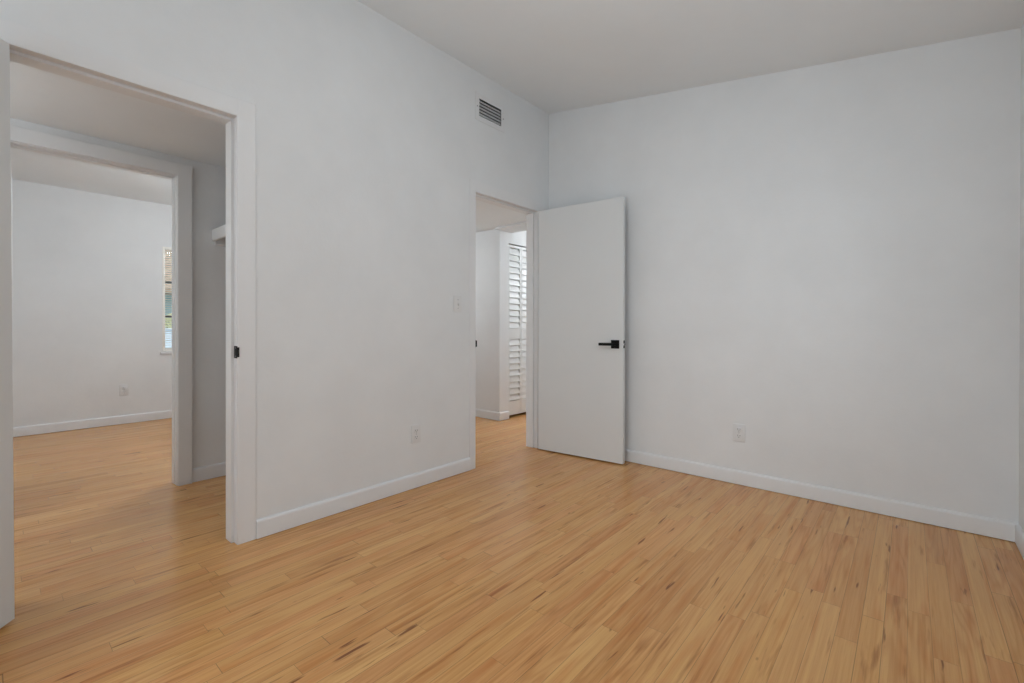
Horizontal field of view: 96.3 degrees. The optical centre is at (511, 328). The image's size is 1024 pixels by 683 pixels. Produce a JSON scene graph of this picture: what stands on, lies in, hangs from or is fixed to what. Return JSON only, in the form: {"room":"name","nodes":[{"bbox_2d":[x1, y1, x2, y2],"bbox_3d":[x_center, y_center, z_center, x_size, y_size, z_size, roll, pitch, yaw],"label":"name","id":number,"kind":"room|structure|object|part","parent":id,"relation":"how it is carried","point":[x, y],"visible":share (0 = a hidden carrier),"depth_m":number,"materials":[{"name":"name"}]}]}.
{"room":"empty bedroom","nodes":[
{"label":"empty bedroom","id":0,"kind":"room"},
{"bbox_2d":[10,147,171,205],"bbox_3d":[-3.650,-1.431,3.474,2.774,0.080,3.950,0,0,41],"label":"ceiling","id":1,"kind":"structure","parent":0,"point":[28,166],"depth_m":4.22,"materials":[{"name":"paint"}]},
{"bbox_2d":[12,179,171,435],"bbox_3d":[-4.669,-0.191,4.360,0.120,2.407,3.950,0,0,41],"label":"wall","id":2,"kind":"structure","parent":0,"point":[87,266],"depth_m":4.65,"materials":[{"name":"paint"}]},
{"bbox_2d":[13,410,171,436],"bbox_3d":[-4.619,0.965,4.319,0.014,0.089,3.750,0,0,41],"label":"baseboard","id":3,"kind":"structure","parent":2,"relation":"attached to","point":[123,419],"depth_m":4.67,"materials":[{"name":"paint"}]},
{"bbox_2d":[119,384,128,395],"bbox_3d":[-4.131,0.651,4.885,0.009,0.116,0.074,0,0,41],"label":"wall outlet","id":4,"kind":"object","parent":2,"relation":"attached to","point":[123,389],"visible":1,"depth_m":4.88,"materials":[{"name":"plastic"}]},
{"bbox_2d":[160,247,171,353],"bbox_3d":[-3.708,-0.319,5.416,0.097,1.205,0.734,0,0,41],"label":"window","id":5,"kind":"structure","parent":2,"relation":"in","point":[166,351],"depth_m":5.14,"materials":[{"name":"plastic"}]},
{"bbox_3d":[-3.680,0.269,5.393,0.022,0.030,0.734,0,0,41],"label":"sill","id":6,"kind":"part","parent":5,"relation":"part of","materials":[{"name":"paint"}]},
{"bbox_2d":[165,249,171,348],"bbox_3d":[-3.701,-0.346,5.410,0.028,1.148,0.634,0,0,41],"label":"window blind","id":7,"kind":"object","parent":5,"relation":"attached to","point":[165,249],"visible":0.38,"depth_m":5.19,"materials":[{"name":"white plastic"}]},
{"bbox_2d":[10,118,225,467],"bbox_3d":[-2.505,-0.184,2.682,0.110,2.407,3.650,0,0,41],"label":"wall","id":8,"kind":"structure","parent":0,"point":[208,181],"depth_m":3.10,"materials":[{"name":"paint"}]},
{"bbox_2d":[11,172,11,262],"bbox_3d":[-3.045,0.015,2.732,0.761,1.988,0.085,0,0,43],"label":"door","id":9,"kind":"structure","parent":8,"relation":"in","point":[11,172],"depth_m":2.85,"materials":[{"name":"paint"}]},
{"bbox_2d":[10,125,191,485],"bbox_3d":[-2.468,-0.026,2.724,0.150,2.091,0.926,0,0,41],"label":"trim","id":10,"kind":"structure","parent":8,"relation":"attached to","point":[180,175],"depth_m":2.98,"materials":[{"name":"paint"}]},
{"bbox_2d":[192,462,225,482],"bbox_3d":[-1.878,0.971,3.314,0.014,0.089,0.736,0,0,41],"label":"baseboard","id":11,"kind":"structure","parent":8,"relation":"attached to","point":[215,470],"depth_m":3.10,"materials":[{"name":"paint"}]},
{"bbox_2d":[10,61,525,230],"bbox_3d":[-2.086,-1.154,3.282,2.545,0.088,5.108,0,0,41],"label":"ceiling","id":12,"kind":"structure","parent":0,"point":[37,96],"depth_m":2.45,"materials":[{"name":"paint"}]},
{"bbox_2d":[0,0,548,519],"bbox_3d":[-1.260,-0.431,2.296,0.110,2.907,4.700,0,0,41],"label":"wall","id":13,"kind":"structure","parent":0,"point":[370,142],"depth_m":2.59,"materials":[{"name":"paint"}]},
{"bbox_2d":[0,38,14,627],"bbox_3d":[-1.692,0.011,1.241,0.135,2.005,0.748,0,0,-11],"label":"door","id":14,"kind":"structure","parent":13,"relation":"in","point":[7,604],"depth_m":1.58,"materials":[{"name":"paint"}]},
{"bbox_2d":[0,18,255,544],"bbox_3d":[-1.582,-0.032,1.921,0.127,2.108,0.908,0,0,41],"label":"trim","id":15,"kind":"structure","parent":13,"relation":"attached to","point":[30,47],"depth_m":2.18,"materials":[{"name":"paint"}]},
{"bbox_3d":[-1.308,0.110,2.175,0.046,0.058,0.007,0,0,34],"label":"strike plate","id":16,"kind":"part","parent":15,"relation":"part of","materials":[{"name":"black metal"}]},
{"bbox_2d":[256,457,470,538],"bbox_3d":[-0.772,0.974,2.768,0.014,0.089,1.432,0,0,41],"label":"baseboard","id":17,"kind":"structure","parent":13,"relation":"attached to","point":[282,521],"depth_m":2.61,"materials":[{"name":"paint"}]},
{"bbox_2d":[411,424,420,443],"bbox_3d":[-0.617,0.676,2.951,0.009,0.116,0.074,0,0,41],"label":"wall outlet","id":18,"kind":"object","parent":13,"relation":"attached to","point":[415,429],"visible":1,"depth_m":2.94,"materials":[{"name":"plastic"}]},
{"bbox_2d":[454,296,461,311],"bbox_3d":[-0.376,-0.174,3.216,0.021,0.116,0.072,0,0,41],"label":"light switch","id":19,"kind":"object","parent":13,"relation":"attached to","point":[457,299],"visible":1,"depth_m":3.21,"materials":[{"name":"plastic"}]},
{"bbox_2d":[475,91,504,132],"bbox_3d":[-0.195,-1.633,3.497,0.096,0.203,0.319,0,0,41],"label":"air vent","id":20,"kind":"object","parent":13,"relation":"in","point":[485,113],"visible":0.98,"depth_m":3.48,"materials":[{"name":"metal"}]},
{"bbox_2d":[470,179,547,469],"bbox_3d":[-0.036,-0.032,3.702,0.127,2.103,0.944,0,0,41],"label":"trim","id":21,"kind":"structure","parent":13,"relation":"attached to","point":[479,191],"depth_m":3.92,"materials":[{"name":"paint"}]},
{"bbox_2d":[538,197,624,463],"bbox_3d":[0.535,0.011,3.655,0.768,1.998,0.135,0,0,36],"label":"door","id":22,"kind":"structure","parent":13,"relation":"in","point":[581,247],"depth_m":3.63,"materials":[{"name":"paint"}]},
{"bbox_3d":[0.711,0.116,3.453,0.128,0.021,0.012,0,0,36],"label":"lever","id":23,"kind":"part","parent":22,"relation":"part of","materials":[{"name":"black metal"}]},
{"bbox_3d":[0.776,0.116,3.455,0.064,0.064,0.009,0,0,36],"label":"handle","id":24,"kind":"part","parent":22,"relation":"part of","materials":[{"name":"black metal"}]},
{"bbox_2d":[475,229,504,411],"bbox_3d":[-0.707,-0.237,5.614,1.578,2.500,0.080,0,0,41],"label":"wall","id":25,"kind":"structure","parent":0,"point":[490,244],"depth_m":5.15,"materials":[{"name":"paint"}]},
{"bbox_2d":[475,408,499,420],"bbox_3d":[-0.734,0.966,5.577,1.592,0.089,0.014,0,0,41],"label":"baseboard","id":26,"kind":"structure","parent":25,"relation":"attached to","point":[481,413],"depth_m":5.17,"materials":[{"name":"paint"}]},
{"bbox_2d":[476,221,525,232],"bbox_3d":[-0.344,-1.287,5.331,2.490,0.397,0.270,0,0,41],"label":"ceiling","id":27,"kind":"structure","parent":0,"point":[521,226],"depth_m":4.97,"materials":[{"name":"paint"}]},
{"bbox_2d":[0,412,1023,682],"bbox_3d":[-0.557,1.048,3.906,7.049,0.060,8.350,0,0,41],"label":"floor","id":28,"kind":"structure","parent":0,"point":[526,564],"depth_m":1.87,"materials":[{"name":"brown wood"}]},
{"bbox_2d":[504,231,525,410],"bbox_3d":[0.817,-0.236,6.226,0.080,2.500,2.842,0,0,41],"label":"wall","id":29,"kind":"structure","parent":0,"point":[517,238],"depth_m":5.16,"materials":[{"name":"paint"}]},
{"bbox_2d":[500,411,508,420],"bbox_3d":[-0.084,0.968,5.121,0.014,0.089,0.148,0,0,41],"label":"baseboard","id":30,"kind":"structure","parent":29,"relation":"attached to","point":[504,415],"depth_m":5.11,"materials":[{"name":"paint"}]},
{"bbox_2d":[509,245,520,414],"bbox_3d":[0.020,0.014,5.285,0.030,1.942,0.228,0,0,41],"label":"door","id":31,"kind":"structure","parent":29,"relation":"in","point":[514,255],"depth_m":5.29,"materials":[{"name":"paint"}]},
{"bbox_3d":[0.019,0.056,5.287,0.026,0.124,0.178,0,0,41],"label":"rail","id":32,"kind":"part","parent":31,"relation":"part of","materials":[{"name":"paint"}]},
{"bbox_3d":[0.018,0.905,5.289,0.026,0.160,0.178,0,0,41],"label":"rail","id":33,"kind":"part","parent":31,"relation":"part of","materials":[{"name":"paint"}]},
{"bbox_2d":[521,247,525,412],"bbox_3d":[0.185,0.014,5.451,0.064,1.942,0.230,0,0,41],"label":"door","id":34,"kind":"structure","parent":29,"relation":"in","point":[523,253],"depth_m":5.41,"materials":[{"name":"paint"}]},
{"bbox_3d":[0.171,0.056,5.462,0.026,0.124,0.178,0,0,41],"label":"rail","id":35,"kind":"part","parent":34,"relation":"part of","materials":[{"name":"paint"}]},
{"bbox_3d":[0.170,0.905,5.465,0.026,0.160,0.178,0,0,41],"label":"rail","id":36,"kind":"part","parent":34,"relation":"part of","materials":[{"name":"paint"}]},
{"bbox_2d":[357,0,1023,113],"bbox_3d":[-0.156,-1.711,1.335,3.029,0.574,4.940,0,0,41],"label":"ceiling","id":37,"kind":"structure","parent":0,"point":[556,56],"depth_m":2.62,"materials":[{"name":"paint"}]},
{"bbox_2d":[549,28,1020,522],"bbox_3d":[1.419,-0.439,3.156,3.029,2.924,0.110,0,0,41],"label":"wall","id":38,"kind":"structure","parent":0,"point":[822,261],"depth_m":2.69,"materials":[{"name":"paint"}]},
{"bbox_2d":[733,423,744,441],"bbox_3d":[1.492,0.683,3.015,0.074,0.116,0.009,0,0,41],"label":"wall outlet","id":39,"kind":"object","parent":38,"relation":"attached to","point":[738,429],"visible":1,"depth_m":3.01,"materials":[{"name":"plastic"}]},
{"bbox_2d":[625,449,1018,541],"bbox_3d":[1.373,0.975,3.116,2.799,0.089,0.014,0,0,41],"label":"baseboard","id":40,"kind":"structure","parent":38,"relation":"attached to","point":[985,526],"depth_m":2.65,"materials":[{"name":"paint"}]},
{"bbox_2d":[1019,21,1023,531],"bbox_3d":[0.941,-0.204,0.386,0.120,2.468,4.700,0,0,41],"label":"wall","id":41,"kind":"structure","parent":0,"point":[1021,364],"depth_m":2.16,"materials":[{"name":"paint"}]},
{"bbox_2d":[1015,524,1023,559],"bbox_3d":[0.885,0.982,0.428,0.014,0.089,4.686,0,0,41],"label":"baseboard","id":42,"kind":"structure","parent":41,"relation":"attached to","point":[1019,534],"depth_m":2.11,"materials":[{"name":"paint"}]},
{"bbox_3d":[-1.209,-0.049,3.265,1.083,2.136,0.070,0,0,41],"label":"wall","id":43,"kind":"structure","parent":0,"visible":0},
{"bbox_2d":[212,224,225,246],"bbox_3d":[-1.435,-0.623,3.002,1.083,0.106,0.618,0,0,41],"label":"closet shelf","id":44,"kind":"object","parent":43,"relation":"attached to","point":[218,234],"visible":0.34,"depth_m":3.07,"materials":[{"name":"paint"}]},
{"label":"outside","id":45,"kind":"structure","parent":0,"visible":0},
{"bbox_3d":[-8.117,1.328,8.049,42.000,0.060,45.000,0,0,41],"label":"ground","id":46,"kind":"structure","parent":45,"visible":0},
{"bbox_2d":[165,328,171,347],"bbox_3d":[-6.781,0.644,8.213,0.280,1.310,11.000,0,0,41],"label":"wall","id":47,"kind":"structure","parent":46,"relation":"on","point":[167,345],"depth_m":8.52,"materials":[{"name":"white paint"}]},
{"bbox_2d":[165,250,171,314],"bbox_3d":[-10.480,-0.815,11.420,5.400,4.200,16.000,0,0,41],"label":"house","id":48,"kind":"structure","parent":46,"relation":"on","point":[170,268],"depth_m":10.96,"materials":[{"name":"grey"}]},
{"bbox_2d":[165,314,171,327],"bbox_3d":[-7.120,0.490,8.577,0.666,1.651,11.536,0,0,41],"label":"hedge","id":49,"kind":"object","parent":46,"relation":"on","point":[166,319],"visible":0.02,"depth_m":8.84,"materials":[{"name":"green plant"}]}
]}

